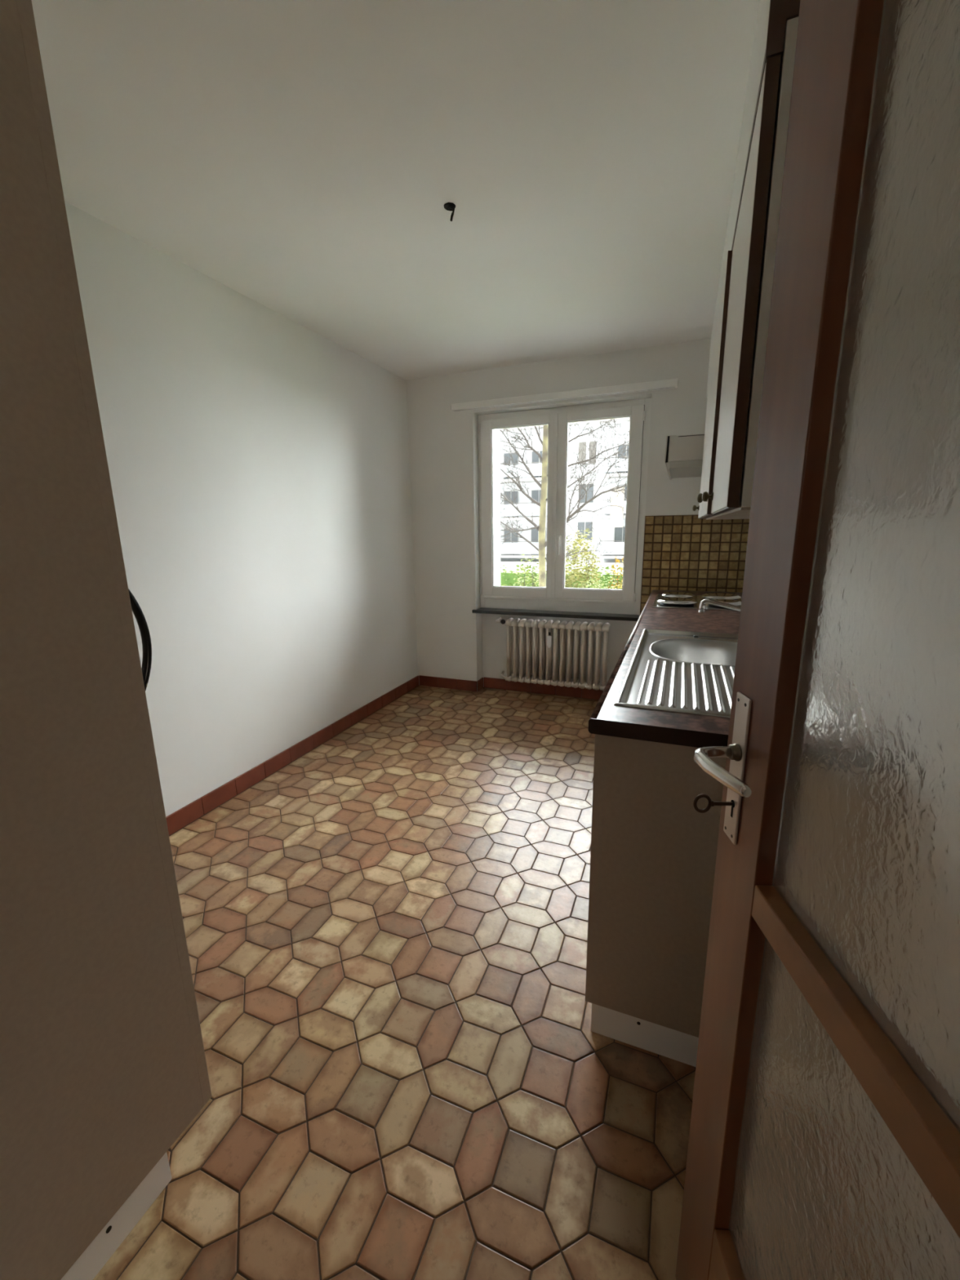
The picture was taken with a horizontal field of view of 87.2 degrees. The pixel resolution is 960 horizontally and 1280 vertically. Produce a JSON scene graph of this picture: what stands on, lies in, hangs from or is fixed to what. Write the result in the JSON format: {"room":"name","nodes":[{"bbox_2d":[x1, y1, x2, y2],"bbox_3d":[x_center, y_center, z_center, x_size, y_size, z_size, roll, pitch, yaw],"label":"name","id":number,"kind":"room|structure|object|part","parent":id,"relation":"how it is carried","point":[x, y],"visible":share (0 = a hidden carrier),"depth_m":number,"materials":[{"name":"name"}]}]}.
{"room":"kitchen","nodes":[
{"label":"kitchen","id":0,"kind":"room"},
{"bbox_2d":[64,200,417,817],"bbox_3d":[-1.371,-0.456,2.435,0.200,2.795,3.919,4,13,21],"label":"wall","id":1,"kind":"structure","parent":0,"point":[258,463],"depth_m":2.56,"materials":[{"name":"paint"}]},
{"bbox_2d":[165,675,418,835],"bbox_3d":[-1.236,0.744,2.711,0.012,0.090,3.787,4,13,21],"label":"baseboard","id":2,"kind":"structure","parent":1,"relation":"attached to","point":[188,814],"depth_m":2.86,"materials":[{"name":"brown wood"}]},
{"bbox_2d":[93,684,695,1279],"bbox_3d":[-0.023,1.134,1.345,3.506,0.120,5.839,4,13,21],"label":"floor","id":3,"kind":"structure","parent":0,"point":[386,930],"depth_m":1.37,"materials":[{"name":"tile"}]},
{"bbox_2d":[0,0,211,1279],"bbox_3d":[-1.017,0.010,0.750,0.600,2.360,0.686,4,13,21],"label":"tall cabinet","id":4,"kind":"object","parent":3,"relation":"on","point":[104,1068],"visible":1,"depth_m":0.83,"materials":[{"name":"beige plastic"}]},
{"bbox_3d":[-0.646,0.001,0.951,0.020,0.224,0.046,4,13,21],"label":"handle","id":5,"kind":"part","parent":4,"relation":"part of","materials":[{"name":"black plastic"}]},
{"bbox_2d":[585,733,726,1066],"bbox_3d":[0.645,0.597,1.460,0.609,0.862,0.611,4,13,21],"label":"base cabinet","id":6,"kind":"object","parent":3,"relation":"on","point":[653,855],"visible":0.4,"depth_m":1.22,"materials":[{"name":"beige plastic"}]},
{"bbox_3d":[0.966,0.417,2.253,0.609,0.862,1.132,4,13,21],"label":"base cabinet","id":7,"kind":"object","parent":3,"relation":"on","visible":0},
{"bbox_2d":[588,590,742,747],"bbox_3d":[1.012,-0.048,2.266,0.595,0.038,2.619,4,13,21],"label":"countertop","id":8,"kind":"structure","parent":7,"relation":"on","point":[685,729],"depth_m":1.21,"materials":[{"name":"brown laminate"}]},
{"bbox_2d":[613,628,737,717],"bbox_3d":[0.741,0.157,1.658,0.469,0.177,1.012,4,13,21],"label":"sink","id":9,"kind":"object","parent":8,"relation":"in","point":[688,672],"visible":0.65,"depth_m":1.55,"materials":[{"name":"silver metal"}]},
{"bbox_3d":[0.826,0.117,1.840,0.402,0.160,0.402,4,13,21],"label":"bowl","id":10,"kind":"part","parent":9,"relation":"part of","materials":[{"name":"silver metal"}]},
{"bbox_2d":[652,591,741,611],"bbox_3d":[1.270,-0.237,2.932,0.478,0.038,0.570,4,13,21],"label":"cooktop","id":11,"kind":"object","parent":8,"relation":"in","point":[671,600],"visible":0.89,"depth_m":2.81,"materials":[{"name":"silver metal"}]},
{"bbox_2d":[698,598,741,612],"bbox_3d":[0.948,-0.048,1.762,0.336,0.181,0.106,11,17,44],"label":"faucet","id":12,"kind":"object","parent":8,"relation":"on","point":[702,606],"visible":0.21,"depth_m":1.80,"materials":[{"name":"silver metal"}]},
{"bbox_2d":[31,0,759,379],"bbox_3d":[-0.133,-1.427,0.733,3.606,0.200,5.699,4,13,21],"label":"ceiling","id":13,"kind":"structure","parent":0,"point":[305,158],"depth_m":1.56,"materials":[{"name":"paint"}]},
{"bbox_2d":[444,202,455,221],"bbox_3d":[-0.108,-1.536,1.823,0.047,0.060,0.047,4,13,21],"label":"outlet","id":14,"kind":"object","parent":13,"relation":"attached to","point":[451,206],"visible":1,"depth_m":1.81,"materials":[{"name":"black plastic"}]},
{"bbox_2d":[405,337,711,691],"bbox_3d":[0.997,-0.782,3.761,3.606,2.795,0.360,4,13,21],"label":"wall","id":15,"kind":"structure","parent":0,"point":[454,642],"depth_m":3.90,"materials":[{"name":"paint"}]},
{"bbox_2d":[418,675,476,691],"bbox_3d":[-0.280,0.372,4.334,0.544,0.090,0.012,4,13,21],"label":"baseboard","id":16,"kind":"structure","parent":15,"relation":"attached to","point":[443,682],"depth_m":4.32,"materials":[{"name":"brown wood"}]},
{"bbox_2d":[476,677,483,691],"bbox_3d":[0.003,0.377,4.292,0.012,0.090,0.118,4,13,21],"label":"baseboard","id":17,"kind":"structure","parent":15,"relation":"attached to","point":[480,682],"depth_m":4.28,"materials":[{"name":"brown tile"}]},
{"bbox_2d":[483,676,603,699],"bbox_3d":[0.620,0.406,4.121,1.263,0.090,0.012,4,13,21],"label":"baseboard","id":18,"kind":"structure","parent":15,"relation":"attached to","point":[489,682],"depth_m":4.16,"materials":[{"name":"brown wood"}]},
{"bbox_2d":[495,617,609,690],"bbox_3d":[0.552,0.100,3.973,0.908,0.514,0.186,4,13,21],"label":"radiator","id":19,"kind":"object","parent":15,"relation":"attached to","point":[522,664],"visible":1,"depth_m":3.92,"materials":[{"name":"beige metal"}]},
{"bbox_2d":[450,378,678,621],"bbox_3d":[0.612,-0.986,3.858,1.592,1.583,0.442,4,13,21],"label":"window","id":20,"kind":"structure","parent":15,"relation":"in","point":[553,600],"depth_m":3.75,"materials":[{"name":"glass"},{"name":"white painted wood"},{"name":"stone"}]},
{"bbox_3d":[0.291,-1.006,3.912,0.582,1.340,0.060,4,13,21],"label":"sash","id":21,"kind":"part","parent":20,"relation":"part of","materials":[{"name":"white"}]},
{"bbox_3d":[0.567,-0.202,3.919,1.297,0.028,0.153,4,13,21],"label":"sill","id":22,"kind":"part","parent":20,"relation":"part of","materials":[{"name":"black stone"}]},
{"bbox_3d":[0.588,-0.710,3.785,0.028,0.145,0.048,4,13,21],"label":"handle","id":23,"kind":"part","parent":20,"relation":"part of","materials":[{"name":"white metal"}]},
{"bbox_3d":[0.585,-0.319,3.929,1.182,0.018,0.026,4,13,21],"label":"frame","id":24,"kind":"part","parent":20,"relation":"part of","materials":[{"name":"white"}]},
{"bbox_3d":[0.529,-1.697,3.516,1.592,0.044,0.051,4,13,21],"label":"curtain rail","id":25,"kind":"part","parent":20,"relation":"part of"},
{"bbox_3d":[0.847,-0.966,3.696,0.610,1.340,0.060,4,13,21],"label":"sash","id":26,"kind":"part","parent":20,"relation":"part of","materials":[{"name":"white"}]},
{"bbox_2d":[639,513,749,616],"bbox_3d":[1.457,-0.492,3.436,0.677,0.714,0.009,4,13,21],"label":"tile backsplash","id":27,"kind":"structure","parent":15,"relation":"attached to","point":[681,552],"depth_m":3.42,"materials":[{"name":"glazed ceramic mosaic tile"},{"name":"dark brown grout"}]},
{"bbox_3d":[-0.717,0.069,0.195,2.706,2.475,0.120,4,13,21],"label":"wall","id":28,"kind":"structure","parent":0,"visible":0},
{"bbox_2d":[675,0,959,1279],"bbox_3d":[0.309,0.258,0.310,0.106,2.012,0.800,0,12,3],"label":"door","id":29,"kind":"structure","parent":28,"relation":"in","point":[824,1143],"depth_m":0.47,"materials":[{"name":"brown wood"}]},
{"bbox_2d":[693,793,733,813],"bbox_3d":[0.308,0.217,0.668,0.050,0.027,0.008,0,12,3],"label":"key","id":30,"kind":"object","parent":29,"relation":"in","point":[711,803],"visible":1,"depth_m":0.67,"materials":[{"name":"brown metal"}]},
{"bbox_3d":[0.298,0.157,0.607,0.056,0.018,0.109,0,12,3],"label":"lever handle","id":31,"kind":"part","parent":29,"relation":"part of","materials":[{"name":"silver metal"}]},
{"bbox_3d":[0.354,1.085,0.491,0.040,0.317,0.586,0,12,3],"label":"rail","id":32,"kind":"part","parent":29,"relation":"part of","materials":[{"name":"brown wood"}]},
{"bbox_3d":[0.336,0.169,0.660,0.004,0.202,0.035,0,12,3],"label":"handle plate","id":33,"kind":"part","parent":29,"relation":"part of","materials":[{"name":"silver metal"}]},
{"bbox_3d":[0.352,0.668,0.399,0.006,0.537,0.586,0,12,3],"label":"glass pane","id":34,"kind":"part","parent":29,"relation":"part of","materials":[{"name":"white"}]},
{"bbox_3d":[0.344,0.385,0.337,0.040,0.044,0.586,0,12,3],"label":"rail","id":35,"kind":"part","parent":29,"relation":"part of","materials":[{"name":"brown wood"}]},
{"bbox_3d":[0.341,-0.127,0.224,0.006,1.004,0.586,0,12,3],"label":"glass pane","id":36,"kind":"part","parent":29,"relation":"part of","materials":[{"name":"white"}]},
{"bbox_3d":[1.167,-0.289,1.512,0.200,2.795,3.799,4,13,21],"label":"wall","id":37,"kind":"structure","parent":0,"visible":0},
{"bbox_2d":[664,434,704,479],"bbox_3d":[1.316,-1.013,2.788,0.534,0.170,0.585,4,13,21],"label":"range hood","id":38,"kind":"object","parent":37,"relation":"attached to","point":[683,457],"visible":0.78,"depth_m":2.60,"materials":[{"name":"white metal"}]},
{"bbox_3d":[1.072,-1.048,2.878,0.009,0.132,0.585,4,13,21],"label":"panel","id":39,"kind":"part","parent":38,"relation":"part of","materials":[{"name":"white metal"}]},
{"bbox_2d":[692,324,749,519],"bbox_3d":[1.163,-0.933,2.199,0.383,0.784,0.541,4,13,21],"label":"upper cabinet","id":40,"kind":"object","parent":37,"relation":"attached to","point":[695,508],"visible":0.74,"depth_m":2.23,"materials":[{"name":"white"}]},
{"bbox_3d":[1.087,-0.665,2.539,0.031,0.031,0.030,4,13,21],"label":"knob","id":41,"kind":"part","parent":40,"relation":"part of","materials":[{"name":"brown metal"}]},
{"bbox_3d":[1.016,-0.924,2.261,0.004,0.728,0.535,4,13,21],"label":"door","id":42,"kind":"part","parent":40,"relation":"part of","materials":[{"name":"white"}]},
{"bbox_3d":[1.195,-0.551,2.272,0.302,0.006,0.539,4,13,21],"label":"panel","id":43,"kind":"part","parent":40,"relation":"part of","materials":[{"name":"beige plastic"}]},
{"bbox_2d":[697,250,750,518],"bbox_3d":[0.964,-0.822,1.707,0.383,0.784,0.536,4,13,21],"label":"upper cabinet","id":44,"kind":"object","parent":37,"relation":"attached to","point":[721,327],"visible":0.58,"depth_m":1.58,"materials":[{"name":"white"}]},
{"bbox_3d":[0.719,-0.459,1.631,0.031,0.031,0.030,4,13,21],"label":"knob","id":45,"kind":"part","parent":44,"relation":"part of","materials":[{"name":"brown metal"}]},
{"bbox_3d":[0.817,-0.812,1.768,0.004,0.728,0.530,4,13,21],"label":"door","id":46,"kind":"part","parent":44,"relation":"part of","materials":[{"name":"white"}]},
{"bbox_3d":[0.996,-0.440,1.780,0.302,0.006,0.534,4,13,21],"label":"panel","id":47,"kind":"part","parent":44,"relation":"part of","materials":[{"name":"beige plastic"}]},
{"bbox_2d":[706,0,769,398],"bbox_3d":[1.122,-1.431,1.935,0.341,0.344,2.595,4,13,21],"label":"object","id":48,"kind":"structure","parent":37,"relation":"attached to","point":[758,51],"depth_m":1.26,"materials":[{"name":"paint"}]},
{"bbox_2d":[702,16,799,515],"bbox_3d":[0.751,-0.699,1.164,0.371,0.784,0.648,4,13,21],"label":"upper cabinet","id":49,"kind":"object","parent":37,"relation":"attached to","point":[754,247],"visible":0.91,"depth_m":0.94,"materials":[{"name":"white"}]},
{"bbox_3d":[0.700,-0.441,1.550,0.031,0.031,0.030,4,13,21],"label":"knob","id":50,"kind":"part","parent":49,"relation":"part of","materials":[{"name":"brown metal"}]},
{"bbox_3d":[0.777,-0.317,1.240,0.302,0.006,0.646,4,13,21],"label":"panel","id":51,"kind":"part","parent":49,"relation":"part of","materials":[{"name":"beige plastic"}]},
{"bbox_3d":[0.609,-0.689,1.223,0.004,0.728,0.642,4,13,21],"label":"door","id":52,"kind":"part","parent":49,"relation":"part of","materials":[{"name":"white"}]},
{"bbox_2d":[731,0,799,250],"bbox_3d":[0.958,-1.329,1.536,0.344,0.367,1.738,4,13,21],"label":"trim","id":53,"kind":"structure","parent":37,"relation":"attached to","point":[780,11],"depth_m":0.84,"materials":[{"name":"wood"}]},
{"label":"outside","id":54,"kind":"structure","parent":0,"visible":0},
{"bbox_2d":[500,560,623,572],"bbox_3d":[4.341,-5.597,37.830,100.000,0.300,65.871,4,13,21],"label":"ground","id":55,"kind":"structure","parent":54,"point":[506,563],"depth_m":36.58,"materials":[{"name":"grey"}]},
{"bbox_2d":[499,417,630,561],"bbox_3d":[6.906,-13.899,42.916,48.800,13.650,12.150,4,13,21],"label":"apartment building","id":56,"kind":"structure","parent":55,"relation":"on","point":[611,531],"depth_m":38.43,"materials":[{"name":"concrete"},{"name":"white plaster"},{"name":"glass"}]},
{"bbox_3d":[2.490,-10.928,40.533,1.160,1.960,0.014,4,13,21],"label":"pane","id":57,"kind":"part","parent":56,"relation":"part of","materials":[{"name":"grey glass"}]},
{"bbox_3d":[2.531,-8.096,41.157,1.160,1.960,0.014,4,13,21],"label":"pane","id":58,"kind":"part","parent":56,"relation":"part of","materials":[{"name":"grey glass"}]},
{"bbox_3d":[2.449,-13.759,39.909,1.160,1.960,0.014,4,13,21],"label":"pane","id":59,"kind":"part","parent":56,"relation":"part of","materials":[{"name":"grey glass"}]},
{"bbox_3d":[1.881,-12.930,38.737,7.400,1.100,0.060,4,13,21],"label":"railing","id":60,"kind":"part","parent":56,"relation":"part of","materials":[{"name":"grey"}]},
{"bbox_3d":[1.963,-7.266,39.985,7.400,1.100,0.060,4,13,21],"label":"railing","id":61,"kind":"part","parent":56,"relation":"part of","materials":[{"name":"grey"}]},
{"bbox_3d":[4.670,-7.944,40.326,1.160,1.960,0.014,4,13,21],"label":"pane","id":62,"kind":"part","parent":56,"relation":"part of","materials":[{"name":"grey glass"}]},
{"bbox_3d":[4.629,-10.776,39.702,1.160,1.960,0.014,4,13,21],"label":"pane","id":63,"kind":"part","parent":56,"relation":"part of","materials":[{"name":"grey glass"}]},
{"bbox_3d":[4.588,-13.608,39.078,1.160,1.960,0.014,4,13,21],"label":"pane","id":64,"kind":"part","parent":56,"relation":"part of","materials":[{"name":"grey glass"}]},
{"bbox_3d":[8.079,-8.385,38.847,1.110,1.360,0.014,4,13,21],"label":"pane","id":65,"kind":"part","parent":56,"relation":"part of","materials":[{"name":"grey glass"}]},
{"bbox_3d":[8.039,-11.119,38.245,1.110,1.360,0.014,4,13,21],"label":"pane","id":66,"kind":"part","parent":56,"relation":"part of","materials":[{"name":"grey glass"}]},
{"bbox_3d":[12.101,-6.546,36.047,6.800,1.100,0.060,4,13,21],"label":"railing","id":67,"kind":"part","parent":56,"relation":"part of","materials":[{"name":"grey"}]},
{"bbox_3d":[10.716,-7.515,37.977,1.160,1.960,0.014,4,13,21],"label":"pane","id":68,"kind":"part","parent":56,"relation":"part of","materials":[{"name":"grey glass"}]},
{"bbox_3d":[10.633,-13.178,36.730,1.160,1.960,0.014,4,13,21],"label":"pane","id":69,"kind":"part","parent":56,"relation":"part of","materials":[{"name":"grey glass"}]},
{"bbox_3d":[1.871,-0.274,13.069,34.000,0.030,8.800,4,13,21],"label":"lawn","id":70,"kind":"structure","parent":55,"relation":"on","visible":0},
{"bbox_2d":[513,551,538,586],"bbox_3d":[1.077,-0.879,11.053,0.792,2.113,0.730,-2,12,-4],"label":"shrub","id":71,"kind":"object","parent":70,"relation":"on","point":[532,576],"visible":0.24,"depth_m":10.88,"materials":[{"name":"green plant"}]},
{"bbox_3d":[1.127,-0.729,11.047,0.397,1.821,0.348,-4,13,-13],"label":"stem","id":72,"kind":"part","parent":71,"relation":"part of","materials":[{"name":"green plant"}]},
{"bbox_2d":[500,563,622,589],"bbox_3d":[1.539,-1.186,13.440,11.114,1.661,1.153,4,13,21],"label":"hedge","id":73,"kind":"object","parent":70,"relation":"on","point":[507,577],"visible":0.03,"depth_m":13.06,"materials":[{"name":"green plant"}]},
{"bbox_2d":[499,417,630,586],"bbox_3d":[1.701,-2.638,8.549,4.556,6.604,1.887,6,14,29],"label":"bare tree","id":74,"kind":"object","parent":70,"relation":"on","point":[540,528],"visible":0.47,"depth_m":8.80,"materials":[{"name":"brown plant"}]},
{"bbox_2d":[564,528,602,588],"bbox_3d":[2.163,-1.133,11.000,1.147,2.599,0.886,4,13,21],"label":"shrub","id":75,"kind":"object","parent":70,"relation":"on","point":[579,574],"visible":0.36,"depth_m":10.77,"materials":[{"name":"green plant"}]},
{"bbox_3d":[2.148,-0.957,11.099,0.651,2.212,0.362,4,13,21],"label":"stem","id":76,"kind":"part","parent":75,"relation":"part of","materials":[{"name":"green plant"}]},
{"bbox_2d":[577,572,618,589],"bbox_3d":[2.423,-0.518,10.278,1.189,1.701,0.658,4,13,21],"label":"shrub","id":77,"kind":"object","parent":70,"relation":"on","point":[608,580],"visible":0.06,"depth_m":10.14,"materials":[{"name":"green plant"}]},
{"bbox_2d":[607,551,623,589],"bbox_3d":[3.106,-0.868,10.906,0.768,2.096,0.802,4,13,21],"label":"shrub","id":78,"kind":"object","parent":70,"relation":"on","point":[614,568],"visible":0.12,"depth_m":10.80,"materials":[{"name":"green plant"}]}
]}

